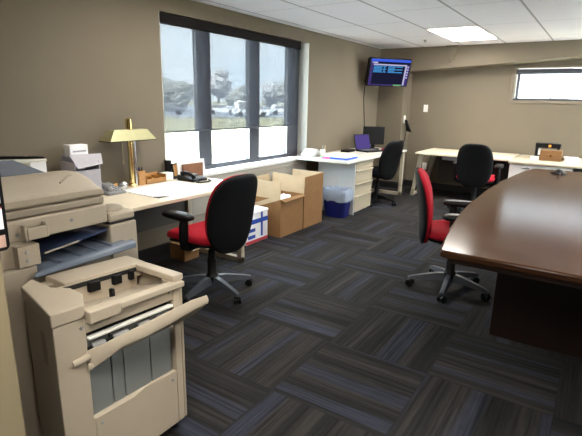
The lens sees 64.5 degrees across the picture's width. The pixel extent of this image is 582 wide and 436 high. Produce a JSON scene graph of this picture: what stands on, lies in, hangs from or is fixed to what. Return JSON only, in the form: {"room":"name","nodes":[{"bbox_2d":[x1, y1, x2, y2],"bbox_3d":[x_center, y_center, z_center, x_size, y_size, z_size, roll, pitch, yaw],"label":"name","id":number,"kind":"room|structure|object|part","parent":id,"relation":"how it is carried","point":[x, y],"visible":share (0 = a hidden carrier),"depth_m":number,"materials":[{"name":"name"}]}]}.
{"room":"back office","nodes":[
{"label":"back office","id":0,"kind":"room"},
{"bbox_2d":[0,254,25,435],"bbox_3d":[-1.512,0.295,-0.157,0.070,2.320,2.978,10,17,32],"label":"wall partition","id":1,"kind":"structure","parent":0,"point":[12,423],"depth_m":1.10,"materials":[{"name":"beige paint"}]},
{"bbox_2d":[0,176,9,250],"bbox_3d":[-0.720,-0.106,0.883,0.013,0.422,0.294,10,17,32],"label":"notice board","id":2,"kind":"object","parent":1,"relation":"attached to","point":[4,236],"visible":1,"depth_m":1.03,"materials":[{"name":"black plastic"}]},
{"bbox_2d":[0,0,380,250],"bbox_3d":[-1.321,-0.788,4.146,0.220,2.320,10.970,10,17,32],"label":"wall","id":3,"kind":"structure","parent":0,"point":[72,71],"depth_m":3.69,"materials":[{"name":"beige paint"}]},
{"bbox_2d":[158,11,308,169],"bbox_3d":[-0.548,-1.323,5.181,0.207,1.460,2.470,10,17,32],"label":"window","id":4,"kind":"structure","parent":3,"relation":"in","point":[203,139],"depth_m":6.03,"materials":[{"name":"metal"}]},
{"bbox_2d":[159,12,300,132],"bbox_3d":[-0.539,-1.494,5.010,0.073,1.035,2.261,10,17,32],"label":"roller shade","id":5,"kind":"object","parent":4,"relation":"attached to","point":[215,76],"visible":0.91,"depth_m":4.76,"materials":[{"name":"fabric"}]},
{"bbox_2d":[192,160,306,223],"bbox_3d":[-0.399,-0.315,5.481,0.028,0.565,2.170,10,17,32],"label":"window sill","id":6,"kind":"structure","parent":3,"relation":"in","point":[199,205],"depth_m":5.27,"materials":[{"name":"paint"}]},
{"bbox_2d":[203,156,298,176],"bbox_3d":[-0.523,-0.594,5.338,0.180,0.030,2.470,10,17,32],"label":"sill","id":7,"kind":"structure","parent":3,"relation":"attached to","point":[210,172],"depth_m":5.29,"materials":[{"name":"white paint"}]},
{"bbox_2d":[138,179,372,260],"bbox_3d":[-1.353,0.341,4.197,0.012,0.105,10.180,10,17,32],"label":"baseboard","id":8,"kind":"structure","parent":3,"relation":"attached to","point":[148,253],"depth_m":4.30,"materials":[{"name":"black plastic"}]},
{"bbox_2d":[364,57,411,86],"bbox_3d":[1.446,-2.333,7.429,0.724,0.421,0.636,-4,15,-19],"label":"television","id":9,"kind":"object","parent":3,"relation":"attached to","point":[392,72],"visible":1,"depth_m":7.17,"materials":[{"name":"black plastic"}]},
{"bbox_2d":[144,185,581,435],"bbox_3d":[1.106,0.825,2.885,6.150,0.100,11.000,10,17,32],"label":"floor","id":10,"kind":"structure","parent":0,"point":[328,336],"depth_m":2.75,"materials":[{"name":"carpet"}]},
{"bbox_2d":[0,160,137,435],"bbox_3d":[-1.252,0.339,2.148,0.769,1.117,0.898,10,17,32],"label":"photocopier","id":11,"kind":"object","parent":10,"relation":"on","point":[58,221],"visible":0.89,"depth_m":1.92,"materials":[{"name":"grey plastic"}]},
{"bbox_2d":[0,160,42,176],"bbox_3d":[-1.474,-0.191,2.033,0.345,0.042,0.650,10,17,32],"label":"tray","id":12,"kind":"object","parent":11,"relation":"on","point":[9,167],"depth_m":2.20,"materials":[{"name":"plastic"}]},
{"bbox_3d":[-1.077,0.138,1.837,0.134,0.084,0.084,10,17,32],"label":"plate","id":13,"kind":"part","parent":11,"relation":"part of","materials":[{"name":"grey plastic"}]},
{"bbox_3d":[-1.010,0.051,1.822,0.034,0.060,0.094,10,17,32],"label":"grip handle","id":14,"kind":"part","parent":11,"relation":"part of","materials":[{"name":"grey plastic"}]},
{"bbox_3d":[-1.323,-0.068,1.984,0.686,0.032,0.701,10,17,32],"label":"scanner lid","id":15,"kind":"part","parent":11,"relation":"part of","materials":[{"name":"plastic"}]},
{"bbox_2d":[30,225,106,254],"bbox_3d":[-1.119,0.080,2.107,0.396,0.044,0.440,10,17,32],"label":"tray","id":16,"kind":"object","parent":11,"relation":"on","point":[56,241],"depth_m":2.07,"materials":[{"name":"blue plastic"}]},
{"bbox_2d":[34,237,135,277],"bbox_3d":[-1.052,0.136,2.123,0.469,0.044,0.501,10,17,32],"label":"tray","id":17,"kind":"object","parent":11,"relation":"on","point":[89,249],"depth_m":2.05,"materials":[{"name":"blue plastic"}]},
{"bbox_3d":[-1.058,0.334,2.477,0.580,0.732,0.148,10,17,32],"label":"door","id":18,"kind":"part","parent":11,"relation":"part of","materials":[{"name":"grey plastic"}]},
{"bbox_2d":[21,256,208,435],"bbox_3d":[-0.713,0.605,1.860,0.500,0.761,0.584,10,17,32],"label":"copier finisher","id":19,"kind":"object","parent":10,"relation":"on","point":[106,338],"visible":1,"depth_m":1.75,"materials":[{"name":"beige plastic"}]},
{"bbox_3d":[-0.627,0.541,1.812,0.026,0.321,0.382,10,17,32],"label":"panel","id":20,"kind":"part","parent":19,"relation":"part of","materials":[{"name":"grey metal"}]},
{"bbox_3d":[-0.604,0.811,1.861,0.006,0.266,0.386,10,17,32],"label":"panel","id":21,"kind":"part","parent":19,"relation":"part of","materials":[{"name":"beige plastic"}]},
{"bbox_3d":[-0.619,0.550,2.107,0.361,0.660,0.016,10,17,32],"label":"panel","id":22,"kind":"part","parent":19,"relation":"part of","materials":[{"name":"beige plastic"}]},
{"bbox_2d":[101,177,243,262],"bbox_3d":[-1.468,0.256,3.251,0.783,0.730,2.755,10,17,32],"label":"desk","id":23,"kind":"object","parent":10,"relation":"on","point":[147,210],"visible":0.35,"depth_m":4.02,"materials":[{"name":"beige laminate"}]},
{"bbox_2d":[0,156,46,171],"bbox_3d":[-1.730,-0.177,2.714,0.235,0.362,0.502,10,17,32],"label":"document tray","id":24,"kind":"object","parent":23,"relation":"on","point":[37,162],"visible":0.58,"depth_m":2.77,"materials":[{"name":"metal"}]},
{"bbox_3d":[-1.619,-0.197,2.877,0.220,0.325,0.099,10,17,32],"label":"panel","id":25,"kind":"part","parent":24,"relation":"part of","materials":[{"name":"white plastic"}]},
{"bbox_2d":[60,153,102,195],"bbox_3d":[-1.523,-0.328,3.425,0.234,0.314,0.300,10,17,32],"label":"file holder","id":26,"kind":"object","parent":23,"relation":"on","point":[88,165],"visible":0.58,"depth_m":3.33,"materials":[{"name":"grey plastic"}]},
{"bbox_2d":[64,144,87,156],"bbox_3d":[-1.563,-0.493,3.357,0.076,0.084,0.140,10,17,32],"label":"box","id":27,"kind":"object","parent":26,"relation":"on","point":[70,149],"visible":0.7,"depth_m":3.32,"materials":[{"name":"white paper"}]},
{"bbox_2d":[101,182,125,195],"bbox_3d":[-1.392,-0.237,3.526,0.210,0.093,0.155,10,17,32],"label":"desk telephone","id":28,"kind":"object","parent":23,"relation":"on","point":[109,189],"visible":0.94,"depth_m":3.47,"materials":[{"name":"grey plastic"}]},
{"bbox_2d":[117,181,127,189],"bbox_3d":[-1.342,-0.263,3.680,0.080,0.070,0.080,10,17,32],"label":"paperweight","id":29,"kind":"object","parent":23,"relation":"on","point":[123,184],"visible":0.85,"depth_m":3.65,"materials":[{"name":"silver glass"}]},
{"bbox_2d":[99,118,156,186],"bbox_3d":[-1.309,-0.531,3.764,0.176,0.550,0.445,10,17,32],"label":"desk lamp","id":30,"kind":"object","parent":23,"relation":"on","point":[129,135],"visible":1,"depth_m":3.73,"materials":[{"name":"gold metal"}]},
{"bbox_3d":[-1.317,-0.675,3.735,0.150,0.083,0.445,10,17,32],"label":"lamp shade","id":31,"kind":"part","parent":30,"relation":"part of","materials":[{"name":"gold metal"}]},
{"bbox_2d":[137,170,145,184],"bbox_3d":[-1.280,-0.342,3.895,0.072,0.120,0.072,10,17,32],"label":"pen cup","id":32,"kind":"object","parent":23,"relation":"on","point":[141,174],"visible":0.7,"depth_m":3.87,"materials":[{"name":"brown wood"}]},
{"bbox_2d":[145,172,165,183],"bbox_3d":[-1.214,-0.352,4.032,0.120,0.075,0.215,10,17,32],"label":"desk organizer","id":33,"kind":"object","parent":23,"relation":"on","point":[158,177],"visible":0.77,"depth_m":4.05,"materials":[{"name":"brown wood"}]},
{"bbox_3d":[-1.731,0.069,3.418,0.015,0.400,2.545,10,17,32],"label":"modesty panel","id":34,"kind":"part","parent":23,"relation":"part of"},
{"bbox_2d":[160,172,172,180],"bbox_3d":[-1.125,-0.379,4.168,0.085,0.065,0.085,10,17,32],"label":"cube","id":35,"kind":"object","parent":23,"relation":"on","point":[169,175],"visible":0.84,"depth_m":4.15,"materials":[{"name":"white paper"}]},
{"bbox_2d":[164,160,171,171],"bbox_3d":[-1.120,-0.451,4.248,0.088,0.165,0.067,-6,16,-25],"label":"mug","id":36,"kind":"object","parent":23,"relation":"on","point":[167,163],"visible":0.57,"depth_m":4.21,"materials":[{"name":"black ceramic"}]},
{"bbox_2d":[126,181,211,198],"bbox_3d":[-0.985,-0.236,3.730,0.490,0.008,0.603,10,17,32],"label":"desk pad","id":37,"kind":"object","parent":23,"relation":"on","point":[173,188],"visible":0.92,"depth_m":3.69,"materials":[{"name":"white paper"}]},
{"bbox_2d":[171,163,177,178],"bbox_3d":[-1.060,-0.433,4.228,0.037,0.146,0.075,10,17,32],"label":"picture frame","id":38,"kind":"object","parent":23,"relation":"on","point":[173,165],"visible":0.68,"depth_m":4.21,"materials":[{"name":"black wood"}]},
{"bbox_2d":[173,164,177,175],"bbox_3d":[-1.052,-0.437,4.222,0.015,0.104,0.055,10,17,32],"label":"picture","id":39,"kind":"object","parent":38,"relation":"attached to","point":[175,173],"depth_m":4.21,"materials":[{"name":"brown wood"}]},
{"bbox_2d":[176,158,205,175],"bbox_3d":[-0.927,-0.465,4.339,0.055,0.155,0.345,10,17,32],"label":"picture frame","id":40,"kind":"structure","parent":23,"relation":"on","point":[197,166],"depth_m":4.32,"materials":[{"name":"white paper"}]},
{"bbox_2d":[177,171,206,181],"bbox_3d":[-0.890,-0.386,4.162,0.200,0.088,0.181,10,17,32],"label":"telephone","id":41,"kind":"object","parent":23,"relation":"on","point":[184,175],"visible":1,"depth_m":4.11,"materials":[{"name":"plastic"}]},
{"bbox_2d":[170,241,200,261],"bbox_3d":[-0.955,0.302,4.291,0.282,0.150,0.190,10,17,32],"label":"carton","id":42,"kind":"object","parent":10,"relation":"on","point":[176,253],"visible":0.64,"depth_m":4.25,"materials":[{"name":"brown cardboard"}]},
{"bbox_2d":[161,173,257,303],"bbox_3d":[-0.585,0.112,3.436,0.661,0.950,0.646,13,19,40],"label":"office chair","id":43,"kind":"object","parent":10,"relation":"on","point":[225,229],"visible":0.98,"depth_m":3.23,"materials":[{"name":"black plastic"}]},
{"bbox_3d":[-0.709,0.113,3.279,0.072,0.254,0.201,12,18,36],"label":"armrest","id":44,"kind":"part","parent":43,"relation":"part of","materials":[{"name":"black plastic"}]},
{"bbox_3d":[-0.632,0.112,3.478,0.530,0.115,0.500,12,18,36],"label":"seat","id":45,"kind":"part","parent":43,"relation":"part of","materials":[{"name":"red fabric"}]},
{"bbox_3d":[-0.770,0.462,3.565,0.298,0.074,0.060,3,14,8],"label":"leg","id":46,"kind":"part","parent":43,"relation":"part of","materials":[{"name":"metal"}]},
{"bbox_3d":[-0.400,-0.032,3.260,0.165,0.573,0.450,12,18,36],"label":"backrest","id":47,"kind":"part","parent":43,"relation":"part of","materials":[{"name":"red fabric"}]},
{"bbox_3d":[-0.453,0.455,3.616,0.298,0.074,0.060,-6,16,-27],"label":"leg","id":48,"kind":"part","parent":43,"relation":"part of","materials":[{"name":"metal"}]},
{"bbox_2d":[244,205,268,245],"bbox_3d":[-0.480,0.042,4.877,0.325,0.384,0.383,10,17,32],"label":"box","id":49,"kind":"object","parent":10,"relation":"on","point":[259,227],"visible":0.5,"depth_m":4.82,"materials":[{"name":"white cardboard"}]},
{"bbox_3d":[-0.477,-0.110,4.838,0.325,0.069,0.383,10,17,32],"label":"lid","id":50,"kind":"part","parent":49,"relation":"part of","materials":[{"name":"white cardboard"}]},
{"bbox_2d":[255,174,304,237],"bbox_3d":[-0.171,-0.154,5.225,0.530,0.605,0.453,10,17,32],"label":"cardboard box","id":51,"kind":"object","parent":10,"relation":"on","point":[285,216],"visible":0.73,"depth_m":5.03,"materials":[{"name":"brown cardboard"}]},
{"bbox_2d":[281,193,290,199],"bbox_3d":[-0.086,-0.188,5.134,0.156,0.163,0.301,10,17,32],"label":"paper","id":52,"kind":"object","parent":51,"relation":"in","point":[283,196],"visible":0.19,"depth_m":5.11,"materials":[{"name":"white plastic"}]},
{"bbox_2d":[273,169,323,228],"bbox_3d":[0.084,-0.251,5.590,0.453,0.625,0.435,10,17,32],"label":"cardboard box","id":53,"kind":"object","parent":10,"relation":"on","point":[308,183],"visible":0.71,"depth_m":5.43,"materials":[{"name":"brown cardboard"}]},
{"bbox_2d":[322,185,352,217],"bbox_3d":[0.600,-0.216,5.994,0.363,0.378,0.282,10,17,32],"label":"waste bin","id":54,"kind":"object","parent":10,"relation":"on","point":[337,199],"visible":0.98,"depth_m":5.90,"materials":[{"name":"blue plastic"}]},
{"bbox_2d":[295,147,406,214],"bbox_3d":[0.939,-0.586,6.766,0.773,0.730,2.060,10,17,32],"label":"desk","id":55,"kind":"object","parent":10,"relation":"on","point":[356,174],"visible":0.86,"depth_m":6.14,"materials":[{"name":"white laminate"}]},
{"bbox_2d":[302,148,319,156],"bbox_3d":[0.264,-0.875,6.156,0.160,0.104,0.225,10,17,32],"label":"printer","id":56,"kind":"object","parent":55,"relation":"on","point":[308,152],"visible":1,"depth_m":6.10,"materials":[{"name":"white plastic"}]},
{"bbox_2d":[320,149,325,155],"bbox_3d":[0.421,-0.864,6.141,0.076,0.095,0.076,10,17,32],"label":"pencil cup","id":57,"kind":"object","parent":55,"relation":"on","point":[322,152],"visible":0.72,"depth_m":6.11,"materials":[{"name":"white ceramic"}]},
{"bbox_3d":[0.598,-0.419,6.141,0.548,0.700,0.020,10,17,32],"label":"panel","id":58,"kind":"part","parent":55,"relation":"part of","materials":[{"name":"white wood"}]},
{"bbox_2d":[325,153,357,159],"bbox_3d":[0.652,-0.802,6.003,0.330,0.052,0.310,10,17,32],"label":"paper stack","id":59,"kind":"object","parent":55,"relation":"on","point":[338,156],"visible":1,"depth_m":5.91,"materials":[{"name":"white paper"}]},
{"bbox_2d":[341,149,354,151],"bbox_3d":[0.844,-1.000,6.844,0.130,0.030,0.220,10,17,32],"label":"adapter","id":60,"kind":"object","parent":55,"relation":"on","point":[344,150],"visible":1,"depth_m":6.78,"materials":[{"name":"plastic"}]},
{"bbox_3d":[0.974,-0.227,6.275,0.033,0.205,0.515,10,17,32],"label":"drawer","id":61,"kind":"part","parent":55,"relation":"part of","materials":[{"name":"beige wood"}]},
{"bbox_3d":[0.978,-0.413,6.228,0.033,0.150,0.515,10,17,32],"label":"drawer","id":62,"kind":"part","parent":55,"relation":"part of","materials":[{"name":"beige wood"}]},
{"bbox_3d":[0.981,-0.578,6.186,0.033,0.160,0.515,10,17,32],"label":"drawer","id":63,"kind":"part","parent":55,"relation":"part of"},
{"bbox_3d":[0.984,-0.714,6.152,0.033,0.090,0.515,10,17,32],"label":"drawer","id":64,"kind":"part","parent":55,"relation":"part of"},
{"bbox_2d":[353,134,382,152],"bbox_3d":[1.159,-1.130,6.945,0.330,0.245,0.308,-10,18,-37],"label":"laptop","id":65,"kind":"object","parent":55,"relation":"on","point":[362,141],"visible":0.96,"depth_m":6.99,"materials":[{"name":"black plastic"}]},
{"bbox_3d":[1.087,-1.159,7.031,0.330,0.232,0.077,-10,18,-37],"label":"lid","id":66,"kind":"part","parent":65,"relation":"part of","materials":[{"name":"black plastic"}]},
{"bbox_2d":[363,126,384,148],"bbox_3d":[1.298,-1.262,7.261,0.250,0.352,0.277,14,19,42],"label":"computer monitor","id":67,"kind":"object","parent":55,"relation":"on","point":[376,133],"visible":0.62,"depth_m":7.23,"materials":[{"name":"black plastic"}]},
{"bbox_3d":[1.300,-1.294,7.231,0.316,0.248,0.002,0,14,-4],"label":"panel","id":68,"kind":"part","parent":67,"relation":"part of","materials":[{"name":"black plastic"}]},
{"bbox_2d":[369,140,403,206],"bbox_3d":[1.291,-0.679,6.724,0.650,0.944,0.676,-12,19,-42],"label":"office chair","id":69,"kind":"object","parent":10,"relation":"on","point":[391,154],"visible":0.73,"depth_m":6.49,"materials":[{"name":"black fabric"}]},
{"bbox_3d":[1.244,-0.684,6.774,0.500,0.115,0.530,-10,18,-36],"label":"seat","id":70,"kind":"part","parent":69,"relation":"part of","materials":[{"name":"black fabric"}]},
{"bbox_3d":[1.424,-0.814,6.502,0.390,0.566,0.188,-10,18,-36],"label":"backrest","id":71,"kind":"part","parent":69,"relation":"part of","materials":[{"name":"black fabric"}]},
{"bbox_2d":[405,167,490,303],"bbox_3d":[1.257,0.106,3.591,0.647,0.955,0.657,5,15,17],"label":"office chair","id":72,"kind":"object","parent":10,"relation":"on","point":[435,231],"visible":0.76,"depth_m":3.53,"materials":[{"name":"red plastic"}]},
{"bbox_3d":[1.046,-0.096,3.619,0.144,0.579,0.450,6,15,17],"label":"backrest","id":73,"kind":"part","parent":72,"relation":"part of","materials":[{"name":"red fabric"}]},
{"bbox_3d":[1.098,0.461,3.712,0.298,0.074,0.060,3,14,9],"label":"leg","id":74,"kind":"part","parent":72,"relation":"part of","materials":[{"name":"silver metal"}]},
{"bbox_3d":[1.239,0.429,3.848,0.060,0.074,0.298,-1,14,-9],"label":"leg","id":75,"kind":"part","parent":72,"relation":"part of","materials":[{"name":"silver metal"}]},
{"bbox_3d":[1.314,0.123,3.584,0.530,0.115,0.500,6,15,17],"label":"seat","id":76,"kind":"part","parent":72,"relation":"part of","materials":[{"name":"red fabric"}]},
{"bbox_3d":[1.321,0.027,3.775,0.072,0.254,0.201,6,15,17],"label":"armrest","id":77,"kind":"part","parent":72,"relation":"part of","materials":[{"name":"black plastic"}]},
{"bbox_3d":[1.416,0.455,3.760,0.298,0.074,0.060,-6,16,-26],"label":"leg","id":78,"kind":"part","parent":72,"relation":"part of","materials":[{"name":"metal"}]},
{"bbox_2d":[410,148,519,194],"bbox_3d":[2.701,-0.670,7.268,1.425,0.712,0.920,10,17,32],"label":"desk","id":79,"kind":"object","parent":10,"relation":"on","point":[447,157],"visible":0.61,"depth_m":7.27,"materials":[{"name":"beige laminate"}]},
{"bbox_3d":[2.577,-0.923,7.064,0.400,0.058,0.430,10,17,32],"label":"pencil drawer","id":80,"kind":"part","parent":79,"relation":"part of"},
{"bbox_3d":[2.970,-0.815,7.481,1.140,0.460,0.020,10,17,32],"label":"modesty panel","id":81,"kind":"part","parent":79,"relation":"part of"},
{"bbox_2d":[447,143,503,213],"bbox_3d":[2.512,-0.554,6.300,0.658,0.955,0.647,11,17,35],"label":"office chair","id":82,"kind":"object","parent":10,"relation":"on","point":[473,167],"visible":0.87,"depth_m":6.04,"materials":[{"name":"black fabric"}]},
{"bbox_3d":[2.349,-0.613,6.386,0.201,0.254,0.072,10,16,30],"label":"armrest","id":83,"kind":"part","parent":82,"relation":"part of","materials":[{"name":"black plastic"}]},
{"bbox_3d":[2.549,-0.550,6.343,0.500,0.115,0.530,10,16,30],"label":"seat","id":84,"kind":"part","parent":82,"relation":"part of","materials":[{"name":"red fabric"}]},
{"bbox_3d":[2.690,-0.555,6.183,0.201,0.254,0.072,10,16,30],"label":"armrest","id":85,"kind":"part","parent":82,"relation":"part of","materials":[{"name":"black plastic"}]},
{"bbox_2d":[440,169,581,358],"bbox_3d":[2.315,0.252,3.528,1.654,0.742,3.765,10,17,32],"label":"conference table","id":86,"kind":"object","parent":10,"relation":"on","point":[526,228],"visible":1,"depth_m":2.76,"materials":[{"name":"brown wood"}]},
{"bbox_3d":[1.722,0.490,2.673,0.990,0.676,0.090,10,17,32],"label":"leg","id":87,"kind":"part","parent":86,"relation":"part of","materials":[{"name":"brown wood"}]},
{"bbox_2d":[550,169,566,174],"bbox_3d":[2.837,-0.490,4.888,0.161,0.050,0.140,10,17,32],"label":"phone","id":88,"kind":"object","parent":86,"relation":"on","point":[557,171],"visible":1,"depth_m":4.87,"materials":[{"name":"black plastic"}]},
{"bbox_2d":[508,154,581,177],"bbox_3d":[4.064,-0.405,6.343,1.900,0.702,1.115,10,17,32],"label":"desk","id":89,"kind":"object","parent":10,"relation":"on","point":[518,164],"visible":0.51,"depth_m":6.21,"materials":[{"name":"white laminate"}]},
{"bbox_3d":[3.134,-0.429,6.330,0.310,0.590,0.020,10,17,32],"label":"door","id":90,"kind":"part","parent":89,"relation":"part of","materials":[{"name":"white plastic"}]},
{"bbox_2d":[530,156,539,159],"bbox_3d":[3.462,-0.853,6.547,0.105,0.045,0.130,10,17,32],"label":"pad","id":91,"kind":"object","parent":89,"relation":"on","point":[531,157],"visible":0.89,"depth_m":6.50,"materials":[{"name":"paper"}]},
{"bbox_2d":[508,154,581,168],"bbox_3d":[4.070,-0.731,6.261,1.900,0.030,1.115,10,17,32],"label":"countertop","id":92,"kind":"structure","parent":89,"relation":"on","point":[520,159],"depth_m":6.20,"materials":[{"name":"beige laminate"}]},
{"bbox_2d":[534,142,561,155],"bbox_3d":[3.675,-0.957,6.607,0.315,0.225,0.155,10,17,32],"label":"organizer","id":93,"kind":"object","parent":89,"relation":"on","point":[557,146],"visible":0.7,"depth_m":6.55,"materials":[{"name":"plastic"}]},
{"bbox_2d":[539,149,562,161],"bbox_3d":[3.631,-0.875,6.439,0.265,0.145,0.188,10,17,32],"label":"box","id":94,"kind":"object","parent":89,"relation":"on","point":[545,154],"visible":1,"depth_m":6.37,"materials":[{"name":"brown cardboard"}]},
{"bbox_3d":[3.443,-0.372,6.131,0.415,0.590,0.020,10,17,32],"label":"door","id":95,"kind":"part","parent":89,"relation":"part of","materials":[{"name":"white plastic"}]},
{"bbox_2d":[562,156,580,162],"bbox_3d":[3.850,-0.803,6.348,0.204,0.059,0.221,6,15,20],"label":"pile","id":96,"kind":"object","parent":89,"relation":"on","point":[565,159],"visible":0.96,"depth_m":6.26,"materials":[{"name":"white paper"}]},
{"bbox_2d":[193,0,581,48],"bbox_3d":[1.151,-1.530,2.290,6.150,0.120,11.000,10,17,32],"label":"ceiling","id":97,"kind":"structure","parent":0,"point":[381,24],"depth_m":4.88,"materials":[{"name":"tile"}]},
{"bbox_2d":[426,25,498,40],"bbox_3d":[2.228,-2.365,5.938,0.610,0.008,1.220,10,17,32],"label":"recessed light","id":98,"kind":"object","parent":97,"relation":"in","point":[464,33],"visible":1,"depth_m":5.86,"materials":[{"name":"white plastic"}]},
{"bbox_2d":[373,48,412,181],"bbox_3d":[1.781,-1.720,8.074,0.455,2.320,0.370,10,17,32],"label":"wall","id":99,"kind":"structure","parent":0,"point":[393,103],"depth_m":7.89,"materials":[{"name":"beige paint"}]},
{"bbox_2d":[404,120,410,140],"bbox_3d":[1.984,-1.110,7.982,0.145,1.151,0.080,10,17,32],"label":"charger","id":100,"kind":"object","parent":99,"relation":"hanging from","point":[407,126],"visible":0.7,"depth_m":7.86,"materials":[{"name":"black plastic"}]},
{"bbox_2d":[404,59,581,188],"bbox_3d":[4.208,-1.367,6.857,5.900,2.320,0.220,10,17,32],"label":"wall","id":101,"kind":"structure","parent":0,"point":[469,105],"depth_m":7.41,"materials":[{"name":"beige paint"}]},
{"bbox_2d":[423,105,427,111],"bbox_3d":[2.305,-1.877,7.896,0.076,0.120,0.016,10,17,32],"label":"light switch","id":102,"kind":"object","parent":101,"relation":"attached to","point":[425,109],"visible":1,"depth_m":7.90,"materials":[{"name":"white plastic"}]},
{"bbox_2d":[373,179,487,193],"bbox_3d":[3.942,-0.249,6.935,5.688,0.105,0.382,10,17,32],"label":"baseboard","id":103,"kind":"structure","parent":101,"relation":"attached to","point":[440,186],"depth_m":8.01,"materials":[{"name":"black plastic"}]},
{"bbox_2d":[508,65,581,103],"bbox_3d":[3.993,-1.940,6.721,1.475,0.540,0.018,10,17,32],"label":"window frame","id":104,"kind":"structure","parent":101,"relation":"in","point":[510,100],"depth_m":6.94,"materials":[{"name":"beige paint"}]},
{"bbox_2d":[513,68,581,100],"bbox_3d":[4.068,-1.970,6.820,1.375,0.463,0.062,10,17,32],"label":"window","id":105,"kind":"structure","parent":101,"relation":"in","point":[558,70],"depth_m":6.93,"materials":[{"name":"metal"}]},
{"bbox_2d":[515,68,581,98],"bbox_3d":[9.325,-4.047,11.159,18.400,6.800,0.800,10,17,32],"label":"window pane","id":106,"kind":"structure","parent":105,"relation":"in","point":[538,86],"depth_m":12.62,"materials":[{"name":"white glass"}]},
{"bbox_2d":[406,39,581,72],"bbox_3d":[4.168,-2.233,6.312,5.245,0.375,0.370,10,17,32],"label":"beam","id":107,"kind":"structure","parent":0,"point":[435,58],"depth_m":6.87,"materials":[{"name":"beige paint"}]},
{"bbox_2d":[446,45,459,61],"bbox_3d":[2.487,-2.537,7.133,0.197,0.249,0.048,10,17,32],"label":"bracket","id":108,"kind":"object","parent":107,"relation":"attached to","point":[451,49],"visible":1,"depth_m":7.11,"materials":[{"name":"beige paint"}]},
{"label":"outside","id":109,"kind":"structure","parent":0,"visible":0},
{"bbox_2d":[165,127,283,162],"bbox_3d":[-50.341,-60.498,244.705,480.000,0.300,480.000,10,17,32],"label":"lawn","id":110,"kind":"structure","parent":109,"point":[226,144],"depth_m":22.07,"materials":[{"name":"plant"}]},
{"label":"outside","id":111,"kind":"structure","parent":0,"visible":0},
{"bbox_2d":[208,152,292,169],"bbox_3d":[5.890,3.866,-5.977,39.000,0.320,52.000,10,17,32],"label":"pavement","id":112,"kind":"structure","parent":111,"point":[279,152],"depth_m":16.45,"materials":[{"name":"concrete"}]}
]}

